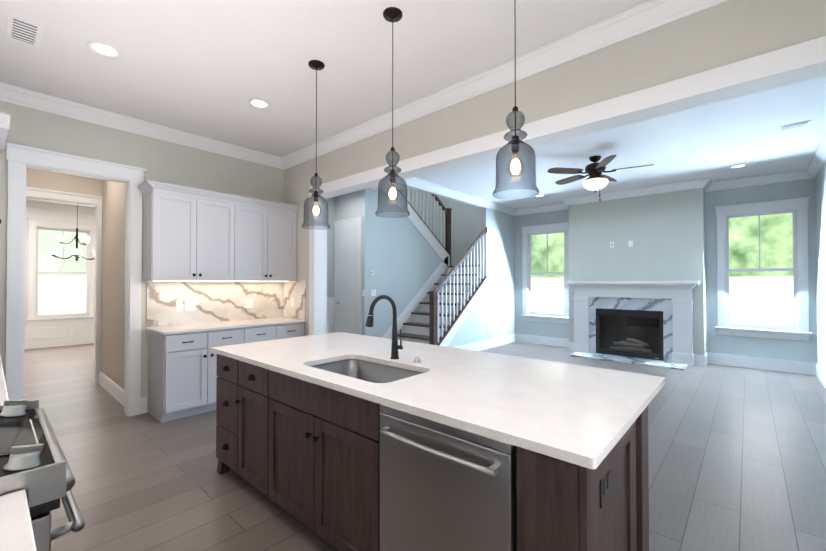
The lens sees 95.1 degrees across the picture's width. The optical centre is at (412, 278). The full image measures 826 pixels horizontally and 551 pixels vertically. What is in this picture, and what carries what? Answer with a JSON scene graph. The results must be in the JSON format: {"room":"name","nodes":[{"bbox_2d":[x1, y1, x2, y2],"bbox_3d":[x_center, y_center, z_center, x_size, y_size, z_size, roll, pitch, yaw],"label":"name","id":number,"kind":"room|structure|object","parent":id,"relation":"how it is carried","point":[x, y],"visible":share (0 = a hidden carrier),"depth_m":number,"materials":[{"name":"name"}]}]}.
{"room":"kitchen","nodes":[
{"label":"kitchen","id":0,"kind":"room"},
{"bbox_2d":[25,207,94,326],"bbox_3d":[-7.314,-0.059,8.768,0.150,3.080,2.570,-1,-1,42],"label":"wall","id":1,"kind":"structure","parent":0,"point":[53,215],"depth_m":8.08,"materials":[{"name":"white paint"}]},
{"bbox_2d":[24,337,93,349],"bbox_3d":[-8.087,1.400,7.754,0.016,0.140,4.850,-1,-1,42],"label":"baseboard","id":2,"kind":"structure","parent":1,"relation":"attached to","point":[53,343],"depth_m":8.19,"materials":[{"name":"white"}]},
{"bbox_2d":[26,316,93,320],"bbox_3d":[-7.652,0.870,8.263,0.100,0.030,1.150,-1,-1,42],"label":"window sill","id":3,"kind":"structure","parent":1,"relation":"attached to","point":[59,318],"depth_m":8.18,"materials":[{"name":"white wood"}]},
{"bbox_2d":[26,200,94,213],"bbox_3d":[-8.056,-1.548,7.757,0.100,0.125,4.850,-1,-1,42],"label":"crown molding","id":4,"kind":"structure","parent":1,"relation":"attached to","point":[51,206],"depth_m":8.19,"materials":[{"name":"white wood"}]},
{"bbox_2d":[28,220,94,325],"bbox_3d":[-7.699,-0.117,8.315,0.174,2.205,1.110,-1,-1,42],"label":"window","id":5,"kind":"structure","parent":1,"relation":"in","point":[31,263],"depth_m":8.20,"materials":[{"name":"white wood"}]},
{"bbox_2d":[36,227,38,271],"bbox_3d":[-8.002,-0.597,8.039,0.035,0.980,0.038,-1,-1,42],"label":"window frame","id":6,"kind":"structure","parent":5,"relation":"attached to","point":[37,231],"depth_m":8.03,"materials":[{"name":"white wood"}]},
{"bbox_2d":[86,231,88,271],"bbox_3d":[-7.456,-0.591,8.654,0.035,0.980,0.038,-1,-1,42],"label":"window frame","id":7,"kind":"structure","parent":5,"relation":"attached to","point":[87,255],"depth_m":8.64,"materials":[{"name":"white wood"}]},
{"bbox_2d":[98,179,101,196],"bbox_3d":[-3.745,-0.090,5.912,0.120,3.080,1.870,-1,-1,42],"label":"wall","id":8,"kind":"structure","parent":0,"point":[99,187],"depth_m":5.20,"materials":[{"name":"beige paint"}]},
{"bbox_2d":[26,189,101,383],"bbox_3d":[-4.625,0.169,4.898,0.145,2.540,0.970,-1,-1,42],"label":"door frame","id":9,"kind":"structure","parent":8,"relation":"attached to","point":[99,271],"depth_m":5.16,"materials":[{"name":"white wood"}]},
{"bbox_2d":[101,180,125,388],"bbox_3d":[-3.607,-0.103,4.673,1.730,3.080,0.120,-1,-1,42],"label":"wall","id":10,"kind":"structure","parent":0,"point":[113,282],"depth_m":4.69,"materials":[{"name":"beige paint"}]},
{"bbox_2d":[99,373,123,405],"bbox_3d":[-3.652,1.361,4.607,1.730,0.150,0.016,-1,-1,42],"label":"baseboard","id":11,"kind":"structure","parent":10,"relation":"attached to","point":[113,390],"depth_m":4.61,"materials":[{"name":"white"}]},
{"bbox_2d":[100,371,123,391],"bbox_3d":[-3.650,1.276,4.610,1.730,0.020,0.011,-1,-1,42],"label":"cap","id":12,"kind":"object","parent":11,"relation":"on","point":[113,382],"visible":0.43,"depth_m":4.65,"materials":[{"name":"white"}]},
{"bbox_2d":[0,101,283,411],"bbox_3d":[-2.934,-0.110,4.037,0.120,3.080,3.600,-1,-1,42],"label":"wall","id":13,"kind":"structure","parent":0,"point":[158,160],"depth_m":4.19,"materials":[{"name":"beige paint"}]},
{"bbox_2d":[5,146,143,416],"bbox_3d":[-3.241,0.141,3.671,0.145,2.570,0.990,-1,-1,42],"label":"door frame","id":14,"kind":"structure","parent":13,"relation":"attached to","point":[14,290],"depth_m":3.48,"materials":[{"name":"white wood"}]},
{"bbox_2d":[25,164,129,183],"bbox_3d":[-3.250,-1.018,3.691,0.122,0.013,0.770,-1,-1,42],"label":"door frame","id":15,"kind":"structure","parent":13,"relation":"attached to","point":[44,168],"depth_m":3.64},
{"bbox_2d":[140,399,146,413],"bbox_3d":[-2.857,1.355,4.006,0.016,0.150,0.060,-1,-1,42],"label":"baseboard","id":16,"kind":"structure","parent":13,"relation":"attached to","point":[143,406],"depth_m":4.00,"materials":[{"name":"white"}]},
{"bbox_2d":[146,280,282,326],"bbox_3d":[-2.322,0.276,4.623,0.011,0.499,1.575,-1,-1,42],"label":"backsplash","id":17,"kind":"structure","parent":13,"relation":"attached to","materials":[{"name":"stone"}]},
{"bbox_2d":[334,190,360,220],"bbox_3d":[-1.201,-0.077,7.124,0.780,3.080,0.120,-1,-1,42],"label":"wall","id":18,"kind":"structure","parent":0,"point":[347,206],"depth_m":7.08,"materials":[{"name":"paint"}]},
{"bbox_2d":[334,228,337,331],"bbox_3d":[-1.481,0.245,7.275,0.085,2.440,0.020,-1,-1,42],"label":"trim","id":19,"kind":"structure","parent":18,"relation":"attached to","point":[335,275],"depth_m":7.27,"materials":[{"name":"white wood"}]},
{"bbox_2d":[337,225,357,333],"bbox_3d":[-1.218,0.237,7.048,0.610,2.430,0.012,-1,-1,42],"label":"closet door","id":20,"kind":"structure","parent":18,"relation":"in","point":[343,296],"depth_m":7.04,"materials":[{"name":"white wood"}]},
{"bbox_2d":[341,303,353,333],"bbox_3d":[-1.227,0.842,7.032,0.370,0.760,0.006,-1,-1,42],"label":"panel","id":21,"kind":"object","parent":18,"relation":"in","point":[347,317],"depth_m":7.02,"materials":[{"name":"white"}]},
{"bbox_2d":[341,235,353,291],"bbox_3d":[-1.227,-0.278,7.043,0.370,1.040,0.006,-1,-1,42],"label":"panel","id":22,"kind":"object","parent":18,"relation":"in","point":[347,263],"depth_m":7.03,"materials":[{"name":"white wood"}]},
{"bbox_2d":[334,218,361,227],"bbox_3d":[-1.222,-1.030,7.057,0.800,0.105,0.024,-1,-1,42],"label":"trim","id":23,"kind":"structure","parent":18,"relation":"attached to","point":[348,223],"depth_m":7.02,"materials":[{"name":"white wood"}]},
{"bbox_2d":[358,224,361,334],"bbox_3d":[-0.961,0.240,6.814,0.085,2.440,0.020,-1,-1,42],"label":"trim","id":24,"kind":"structure","parent":18,"relation":"attached to","point":[359,279],"depth_m":6.80,"materials":[{"name":"white wood"}]},
{"bbox_2d":[327,188,448,297],"bbox_3d":[-0.814,-1.325,8.251,0.120,5.600,5.500,-1,-1,42],"label":"wall","id":25,"kind":"structure","parent":0,"point":[330,258],"depth_m":8.99,"materials":[{"name":"grey paint"}]},
{"bbox_2d":[327,300,333,332],"bbox_3d":[-2.019,0.934,6.769,0.012,1.050,1.480,-1,-1,42],"label":"trim","id":26,"kind":"structure","parent":25,"relation":"attached to","point":[330,303],"depth_m":7.25,"materials":[{"name":"white wood"}]},
{"bbox_2d":[361,189,447,337],"bbox_3d":[-0.061,-0.419,7.734,0.120,3.778,2.540,-1,-1,42],"label":"wall","id":27,"kind":"structure","parent":0,"point":[402,259],"depth_m":7.21,"materials":[{"name":"paint"}]},
{"bbox_2d":[362,240,632,333],"bbox_3d":[1.551,0.210,6.833,3.610,1.815,3.358,-1,-1,42],"label":"wall plates","id":28,"kind":"object","parent":27,"relation":"attached to","point":[630,244],"visible":1,"depth_m":6.91,"materials":[{"name":"white plastic"}]},
{"bbox_2d":[371,290,375,295],"bbox_3d":[-0.716,0.261,6.891,0.008,0.115,0.120,-1,-1,42],"label":"switch","id":29,"kind":"object","parent":28,"relation":"attached to","point":[373,292],"depth_m":6.88,"materials":[{"name":"white plastic"}]},
{"bbox_2d":[628,240,632,246],"bbox_3d":[3.987,-0.639,6.922,0.070,0.115,0.008,-1,-1,42],"label":"outlet","id":30,"kind":"object","parent":28,"relation":"attached to","point":[630,243],"depth_m":6.92,"materials":[{"name":"white plastic"}]},
{"bbox_2d":[0,0,825,208],"bbox_3d":[-1.848,-1.681,5.830,12.250,0.100,10.500,-1,-1,42],"label":"ceiling","id":31,"kind":"structure","parent":0,"point":[225,60],"depth_m":3.03,"materials":[{"name":"paint"}]},
{"bbox_2d":[6,14,42,47],"bbox_3d":[-2.621,-1.660,2.546,0.330,0.011,0.160,-1,-1,42],"label":"vent","id":32,"kind":"object","parent":31,"relation":"in","point":[18,29],"depth_m":2.53,"materials":[{"name":"white metal"}]},
{"bbox_2d":[47,205,94,260],"bbox_3d":[-5.903,-0.962,6.638,0.806,1.320,0.776,-1,-1,42],"label":"chandelier","id":33,"kind":"object","parent":31,"relation":"hanging from","point":[77,253],"visible":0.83,"depth_m":6.51,"materials":[{"name":"white glass"}]},
{"bbox_2d":[301,60,329,229],"bbox_3d":[-0.749,-1.027,2.925,0.218,1.270,0.218,-1,-1,42],"label":"pendant light","id":34,"kind":"object","parent":31,"relation":"hanging from","point":[316,196],"visible":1,"depth_m":2.90,"materials":[{"name":"grey glass"}]},
{"bbox_2d":[314,177,318,201],"bbox_3d":[-0.749,-0.695,2.921,0.038,0.196,0.038,-1,-1,42],"label":"socket","id":35,"kind":"object","parent":34,"relation":"attached to","point":[316,192],"depth_m":2.91,"materials":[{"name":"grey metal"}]},
{"bbox_2d":[375,7,409,217],"bbox_3d":[-0.128,-1.032,2.374,0.218,1.270,0.218,-1,-1,42],"label":"pendant light","id":36,"kind":"object","parent":31,"relation":"hanging from","point":[392,14],"visible":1,"depth_m":2.35,"materials":[{"name":"grey glass"}]},
{"bbox_2d":[390,152,395,182],"bbox_3d":[-0.128,-0.701,2.371,0.038,0.196,0.038,-1,-1,42],"label":"socket","id":37,"kind":"object","parent":36,"relation":"attached to","point":[392,172],"depth_m":2.36,"materials":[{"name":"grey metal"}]},
{"bbox_2d":[6,14,810,196],"bbox_3d":[1.223,-1.646,3.882,4.310,0.011,7.260,-1,-1,42],"label":"recessed light","id":38,"kind":"object","parent":31,"relation":"in","point":[23,31],"visible":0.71,"depth_m":2.66,"materials":[{"name":"white"}]},
{"bbox_2d":[493,0,538,198],"bbox_3d":[0.493,-1.038,1.824,0.218,1.270,0.218,-1,-1,42],"label":"pendant light","id":39,"kind":"object","parent":31,"relation":"hanging from","point":[515,143],"visible":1,"depth_m":1.80,"materials":[{"name":"grey glass"}]},
{"bbox_2d":[511,113,519,152],"bbox_3d":[0.493,-0.706,1.820,0.038,0.196,0.038,-1,-1,42],"label":"socket","id":40,"kind":"object","parent":39,"relation":"attached to","point":[514,138],"depth_m":1.81,"materials":[{"name":"black metal"}]},
{"bbox_2d":[547,155,653,200],"bbox_3d":[2.502,-1.338,5.126,1.285,0.600,1.263,-1,-1,42],"label":"ceiling fan","id":41,"kind":"object","parent":31,"relation":"hanging from","point":[596,180],"visible":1,"depth_m":5.04,"materials":[{"name":"black metal"}]},
{"bbox_2d":[778,120,810,131],"bbox_3d":[4.119,-1.644,4.082,0.240,0.011,0.180,-1,-1,42],"label":"vent","id":42,"kind":"object","parent":31,"relation":"in","point":[806,123],"depth_m":4.07,"materials":[{"name":"white metal"}]},
{"bbox_2d":[0,52,825,339],"bbox_3d":[-1.422,-1.346,6.284,11.980,5.600,8.950,-1,-1,42],"label":"wall","id":43,"kind":"structure","parent":0,"point":[622,222],"depth_m":4.71,"materials":[{"name":"paint"}]},
{"bbox_2d":[24,342,825,550],"bbox_3d":[-1.815,1.480,5.834,12.350,0.060,10.600,-1,-1,42],"label":"floor","id":44,"kind":"structure","parent":0,"point":[736,458],"depth_m":2.82,"materials":[{"name":"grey wood"}]},
{"bbox_2d":[0,112,9,223],"bbox_3d":[-3.394,0.138,2.669,0.996,2.555,0.703,-1,-1,42],"label":"tall cabinet","id":45,"kind":"object","parent":44,"relation":"on","point":[4,123],"visible":1,"depth_m":2.65,"materials":[{"name":"grey paint"}]},
{"bbox_2d":[0,355,36,550],"bbox_3d":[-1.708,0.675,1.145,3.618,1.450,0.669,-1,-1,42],"label":"countertop","id":46,"kind":"structure","parent":44,"relation":"on","point":[16,531],"depth_m":0.76,"materials":[{"name":"white stone"}]},
{"bbox_2d":[0,399,84,550],"bbox_3d":[-1.365,0.898,0.927,0.760,0.958,0.763,-1,-1,42],"label":"range","id":47,"kind":"object","parent":44,"relation":"on","point":[34,464],"visible":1,"depth_m":0.95,"materials":[{"name":"silver metal"}]},
{"bbox_2d":[137,180,305,422],"bbox_3d":[-2.137,0.237,4.401,0.581,2.395,1.688,-1,-1,42],"label":"hutch","id":48,"kind":"object","parent":44,"relation":"on","point":[212,261],"visible":0.75,"depth_m":4.20,"materials":[{"name":"grey paint"}]},
{"bbox_2d":[176,301,182,311],"bbox_3d":[-2.632,0.313,4.259,0.006,0.120,0.070,-1,-1,42],"label":"outlet","id":49,"kind":"object","parent":48,"relation":"attached to","point":[179,304],"depth_m":4.26,"materials":[{"name":"white plastic"}]},
{"bbox_2d":[184,300,195,310],"bbox_3d":[-2.559,0.314,4.341,0.006,0.120,0.120,-1,-1,42],"label":"outlet","id":50,"kind":"object","parent":48,"relation":"attached to","point":[189,305],"depth_m":4.34,"materials":[{"name":"white plastic"}]},
{"bbox_2d":[244,299,252,307],"bbox_3d":[-2.108,0.319,4.850,0.006,0.120,0.120,-1,-1,42],"label":"outlet","id":51,"kind":"object","parent":48,"relation":"attached to","point":[248,303],"depth_m":4.84,"materials":[{"name":"white plastic"}]},
{"bbox_2d":[382,188,486,346],"bbox_3d":[0.435,-0.921,8.087,1.958,4.808,3.778,-1,-1,42],"label":"staircase","id":52,"kind":"structure","parent":44,"relation":"on","point":[446,296],"depth_m":7.51,"materials":[{"name":"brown wood"}]},
{"bbox_2d":[211,295,664,550],"bbox_3d":[-0.119,0.756,2.327,2.650,1.312,1.211,-1,-1,42],"label":"kitchen island","id":53,"kind":"object","parent":44,"relation":"on","point":[340,441],"visible":1,"depth_m":1.60,"materials":[{"name":"white stone"}]},
{"bbox_2d":[310,359,421,382],"bbox_3d":[-0.278,0.632,2.149,0.734,0.201,0.434,-1,-1,42],"label":"sink","id":54,"kind":"object","parent":53,"relation":"in","point":[370,370],"depth_m":2.39,"materials":[{"name":"silver metal"}]},
{"bbox_2d":[365,295,402,358],"bbox_3d":[-0.172,0.300,2.286,0.088,0.402,0.266,-1,-1,42],"label":"faucet","id":55,"kind":"object","parent":53,"relation":"on","point":[370,318],"depth_m":2.35,"materials":[{"name":"black metal"}]},
{"bbox_2d":[414,357,421,363],"bbox_3d":[0.028,0.485,2.247,0.048,0.032,0.048,-1,-1,42],"label":"switch","id":56,"kind":"object","parent":53,"relation":"attached to","point":[416,361],"depth_m":2.23,"materials":[{"name":"silver metal"}]},
{"bbox_2d":[380,404,516,550],"bbox_3d":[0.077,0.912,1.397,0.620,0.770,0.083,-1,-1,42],"label":"dishwasher","id":57,"kind":"object","parent":53,"relation":"in","point":[445,486],"depth_m":1.38,"materials":[{"name":"silver metal"}]},
{"bbox_2d":[600,467,610,508],"bbox_3d":[0.630,0.665,1.233,0.008,0.120,0.115,-1,-1,42],"label":"outlet","id":58,"kind":"object","parent":53,"relation":"attached to","point":[605,483],"depth_m":1.21,"materials":[{"name":"black plastic"}]},
{"bbox_2d":[566,281,699,369],"bbox_3d":[3.920,0.753,6.891,2.100,1.414,0.918,-1,-1,42],"label":"fireplace","id":59,"kind":"object","parent":44,"relation":"on","point":[647,323],"visible":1,"depth_m":6.88,"materials":[{"name":"stone"}]},
{"bbox_2d":[566,281,699,283],"bbox_3d":[3.886,0.073,6.861,2.100,0.055,0.218,-1,-1,42],"label":"shelf","id":60,"kind":"object","parent":59,"relation":"attached to","point":[567,282],"depth_m":6.70,"materials":[{"name":"white wood"}]},
{"bbox_2d":[447,290,485,346],"bbox_3d":[0.946,0.802,7.270,0.046,1.325,1.700,-1,-1,42],"label":"wall","id":61,"kind":"structure","parent":0,"point":[468,332],"depth_m":7.55,"materials":[{"name":"grey paint"}]},
{"bbox_2d":[457,335,514,350],"bbox_3d":[1.410,1.385,7.734,0.016,0.170,2.980,-1,-1,42],"label":"baseboard","id":62,"kind":"structure","parent":61,"relation":"attached to","point":[500,341],"depth_m":7.98,"materials":[{"name":"white"}]},
{"bbox_2d":[453,340,486,347],"bbox_3d":[0.977,1.284,7.251,0.011,0.020,1.680,-1,-1,42],"label":"cap","id":63,"kind":"object","parent":62,"relation":"on","point":[469,344],"visible":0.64,"depth_m":7.40,"materials":[{"name":"white"}]},
{"bbox_2d":[487,334,514,340],"bbox_3d":[1.965,1.296,8.366,0.011,0.020,1.300,-1,-1,42],"label":"cap","id":64,"kind":"object","parent":62,"relation":"on","point":[500,337],"visible":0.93,"depth_m":8.31,"materials":[{"name":"white wood"}]},
{"bbox_2d":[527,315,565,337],"bbox_3d":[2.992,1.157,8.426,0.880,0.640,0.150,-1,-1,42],"label":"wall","id":65,"kind":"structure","parent":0,"point":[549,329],"depth_m":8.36,"materials":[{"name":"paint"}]},
{"bbox_2d":[523,316,568,323],"bbox_3d":[2.936,0.916,8.365,1.070,0.100,0.018,-1,-1,42],"label":"apron","id":66,"kind":"object","parent":65,"relation":"attached to","point":[550,320],"visible":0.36,"depth_m":8.34,"materials":[{"name":"white wood"}]},
{"bbox_2d":[284,0,825,335],"bbox_3d":[0.318,-0.116,3.410,5.580,3.080,0.075,-1,-1,42],"label":"wall","id":67,"kind":"structure","parent":0,"point":[725,33],"depth_m":2.57,"materials":[{"name":"beige paint"}]},
{"bbox_2d":[309,199,315,334],"bbox_3d":[-1.266,0.198,4.747,0.112,2.480,0.020,-1,-1,42],"label":"trim","id":68,"kind":"structure","parent":67,"relation":"attached to","point":[312,262],"depth_m":4.74,"materials":[{"name":"white wood"}]},
{"bbox_2d":[0,0,728,169],"bbox_3d":[-0.812,-1.607,2.151,5.580,0.125,3.330,-1,-1,42],"label":"crown molding","id":69,"kind":"structure","parent":67,"relation":"attached to","point":[647,16],"depth_m":3.30,"materials":[{"name":"white wood"}]},
{"bbox_2d":[309,36,825,334],"bbox_3d":[0.583,0.127,3.209,4.920,2.590,0.174,-1,-1,42],"label":"door frame","id":70,"kind":"structure","parent":67,"relation":"attached to","point":[809,53],"depth_m":2.48,"materials":[{"name":"white"}]},
{"bbox_2d":[448,178,816,362],"bbox_3d":[3.512,-1.328,7.991,7.100,5.600,0.150,-1,-1,42],"label":"wall","id":71,"kind":"structure","parent":0,"point":[465,225],"depth_m":6.42,"materials":[{"name":"paint"}]},
{"bbox_2d":[515,335,568,347],"bbox_3d":[2.903,1.392,8.391,1.380,0.170,0.016,-1,-1,42],"label":"baseboard","id":72,"kind":"structure","parent":71,"relation":"attached to","point":[543,341],"depth_m":8.40,"materials":[{"name":"white"}]},
{"bbox_2d":[515,334,568,339],"bbox_3d":[2.905,1.297,8.394,1.380,0.020,0.011,-1,-1,42],"label":"cap","id":73,"kind":"object","parent":72,"relation":"on","point":[542,336],"visible":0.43,"depth_m":8.41,"materials":[{"name":"white wood"}]},
{"bbox_2d":[521,315,568,318],"bbox_3d":[2.942,0.851,8.373,1.130,0.030,0.100,-1,-1,42],"label":"window sill","id":74,"kind":"structure","parent":71,"relation":"attached to","point":[545,316],"depth_m":8.32,"materials":[{"name":"white wood"}]},
{"bbox_2d":[522,223,568,317],"bbox_3d":[2.984,-0.168,8.431,1.090,2.011,0.174,-1,-1,42],"label":"window","id":75,"kind":"structure","parent":71,"relation":"in","point":[524,256],"depth_m":8.51,"materials":[{"name":"white wood"}]},
{"bbox_2d":[529,273,530,313],"bbox_3d":[2.687,0.341,8.695,0.038,0.938,0.035,-1,-1,42],"label":"window frame","id":76,"kind":"object","parent":75,"relation":"attached to","point":[529,293],"visible":0.86,"depth_m":8.68,"materials":[{"name":"white wood"}]},
{"bbox_2d":[530,312,563,315],"bbox_3d":[2.987,0.783,8.424,0.764,0.048,0.035,-1,-1,42],"label":"window sash rail","id":77,"kind":"object","parent":75,"relation":"attached to","point":[546,313],"visible":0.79,"depth_m":8.41,"materials":[{"name":"white wood"}]},
{"bbox_2d":[564,272,564,315],"bbox_3d":[3.287,0.335,8.163,0.038,0.938,0.035,-1,-1,42],"label":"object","id":78,"kind":"object","parent":71,"relation":"attached to","point":[564,293],"visible":0.36,"depth_m":8.15,"materials":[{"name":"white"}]},
{"bbox_2d":[530,272,563,274],"bbox_3d":[2.987,-0.112,8.434,0.764,0.038,0.035,-1,-1,42],"label":"window sash rail","id":79,"kind":"object","parent":78,"relation":"attached to","point":[546,273],"visible":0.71,"depth_m":8.41,"materials":[{"name":"white wood"}]},
{"bbox_2d":[707,353,815,375],"bbox_3d":[5.533,1.367,6.059,1.310,0.170,0.016,-1,-1,42],"label":"baseboard","id":80,"kind":"structure","parent":71,"relation":"attached to","point":[778,365],"depth_m":6.01,"materials":[{"name":"white"}]},
{"bbox_2d":[707,352,815,363],"bbox_3d":[5.535,1.272,6.062,1.310,0.020,0.011,-1,-1,42],"label":"cap","id":81,"kind":"object","parent":80,"relation":"on","point":[763,358],"visible":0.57,"depth_m":6.01,"materials":[{"name":"white"}]},
{"bbox_2d":[716,199,808,340],"bbox_3d":[5.607,-0.128,6.105,1.090,2.140,0.174,-1,-1,42],"label":"window","id":82,"kind":"structure","parent":71,"relation":"in","point":[803,271],"depth_m":5.99,"materials":[{"name":"white wood"}]},
{"bbox_2d":[726,269,729,324],"bbox_3d":[5.310,0.316,6.370,0.038,0.938,0.035,-1,-1,42],"label":"window frame","id":83,"kind":"object","parent":82,"relation":"attached to","point":[727,297],"visible":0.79,"depth_m":6.36,"materials":[{"name":"white wood"}]},
{"bbox_2d":[793,268,797,328],"bbox_3d":[5.910,0.311,5.838,0.038,0.938,0.035,-1,-1,42],"label":"window frame","id":84,"kind":"object","parent":82,"relation":"attached to","point":[795,295],"visible":0.86,"depth_m":5.83,"materials":[{"name":"white wood"}]},
{"bbox_2d":[715,327,811,334],"bbox_3d":[5.565,0.827,6.048,1.130,0.030,0.100,-1,-1,42],"label":"window sill","id":85,"kind":"structure","parent":71,"relation":"attached to","point":[768,330],"depth_m":5.99,"materials":[{"name":"white wood"}]},
{"bbox_2d":[569,188,705,354],"bbox_3d":[4.104,-0.077,7.085,2.170,3.080,0.400,-1,-1,42],"label":"wall","id":86,"kind":"structure","parent":0,"point":[684,255],"depth_m":6.47,"materials":[{"name":"grey paint"}]},
{"bbox_2d":[569,343,572,351],"bbox_3d":[3.199,1.383,7.594,0.120,0.170,0.016,-1,-1,42],"label":"baseboard","id":87,"kind":"structure","parent":86,"relation":"attached to","point":[571,347],"depth_m":7.59,"materials":[{"name":"white"}]},
{"bbox_2d":[396,132,825,215],"bbox_3d":[2.436,-1.573,5.272,4.860,0.125,5.350,-1,-1,42],"label":"crown molding","id":88,"kind":"structure","parent":86,"relation":"attached to","point":[816,164],"depth_m":6.45,"materials":[{"name":"white wood"}]},
{"bbox_2d":[694,356,703,366],"bbox_3d":[4.722,1.369,6.244,0.150,0.170,0.016,-1,-1,42],"label":"baseboard","id":89,"kind":"structure","parent":86,"relation":"attached to","point":[698,361],"depth_m":6.23,"materials":[{"name":"white"}]},
{"bbox_2d":[704,354,707,366],"bbox_3d":[4.922,1.370,6.345,0.016,0.170,0.400,-1,-1,42],"label":"baseboard","id":90,"kind":"structure","parent":86,"relation":"attached to","point":[705,361],"depth_m":6.20,"materials":[{"name":"white"}]},
{"bbox_2d":[815,162,825,371],"bbox_3d":[4.324,-0.114,3.633,0.120,3.080,5.575,-1,-1,42],"label":"wall","id":91,"kind":"structure","parent":0,"point":[820,189],"depth_m":5.26,"materials":[{"name":"grey paint"}]},
{"bbox_2d":[816,364,825,388],"bbox_3d":[4.248,1.341,3.635,0.016,0.170,5.350,-1,-1,42],"label":"baseboard","id":92,"kind":"structure","parent":91,"relation":"attached to","point":[821,375],"depth_m":5.21,"materials":[{"name":"white"}]},
{"bbox_3d":[-1.481,-0.098,5.104,0.880,3.080,0.075,-1,-1,42],"label":"wall","id":93,"kind":"structure","parent":0,"visible":0},
{"bbox_2d":[325,198,326,333],"bbox_3d":[-1.153,0.199,4.874,0.112,2.480,0.020,-1,-1,42],"label":"trim","id":94,"kind":"structure","parent":93,"relation":"attached to","point":[326,279],"depth_m":4.84,"materials":[{"name":"white wood"}]},
{"bbox_3d":[-9.327,-0.084,6.496,0.150,3.080,1.600,-1,-1,42],"label":"wall","id":95,"kind":"structure","parent":0,"visible":0},
{"bbox_2d":[24,336,67,339],"bbox_3d":[-7.805,1.263,8.060,0.010,0.020,0.680,-1,-1,42],"label":"trim","id":96,"kind":"structure","parent":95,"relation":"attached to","point":[46,337],"depth_m":8.05,"materials":[{"name":"white wood"}]},
{"bbox_2d":[26,327,66,329],"bbox_3d":[-7.805,1.063,8.062,0.010,0.020,0.680,-1,-1,42],"label":"trim","id":97,"kind":"structure","parent":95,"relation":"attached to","point":[46,328],"depth_m":8.05,"materials":[{"name":"white wood"}]},
{"bbox_2d":[24,323,93,342],"bbox_3d":[-8.089,1.235,7.757,0.012,0.470,4.850,-1,-1,42],"label":"trim","id":98,"kind":"structure","parent":95,"relation":"attached to","point":[43,333],"depth_m":8.20,"materials":[{"name":"white wood"}]},
{"bbox_3d":[-5.672,-0.113,3.738,0.120,3.080,2.320,-1,-1,42],"label":"wall","id":99,"kind":"structure","parent":0,"visible":0},
{"bbox_2d":[26,197,96,206],"bbox_3d":[-4.634,-1.005,4.918,0.122,0.013,0.810,-1,-1,42],"label":"trim","id":100,"kind":"structure","parent":99,"relation":"attached to","point":[57,201],"depth_m":4.92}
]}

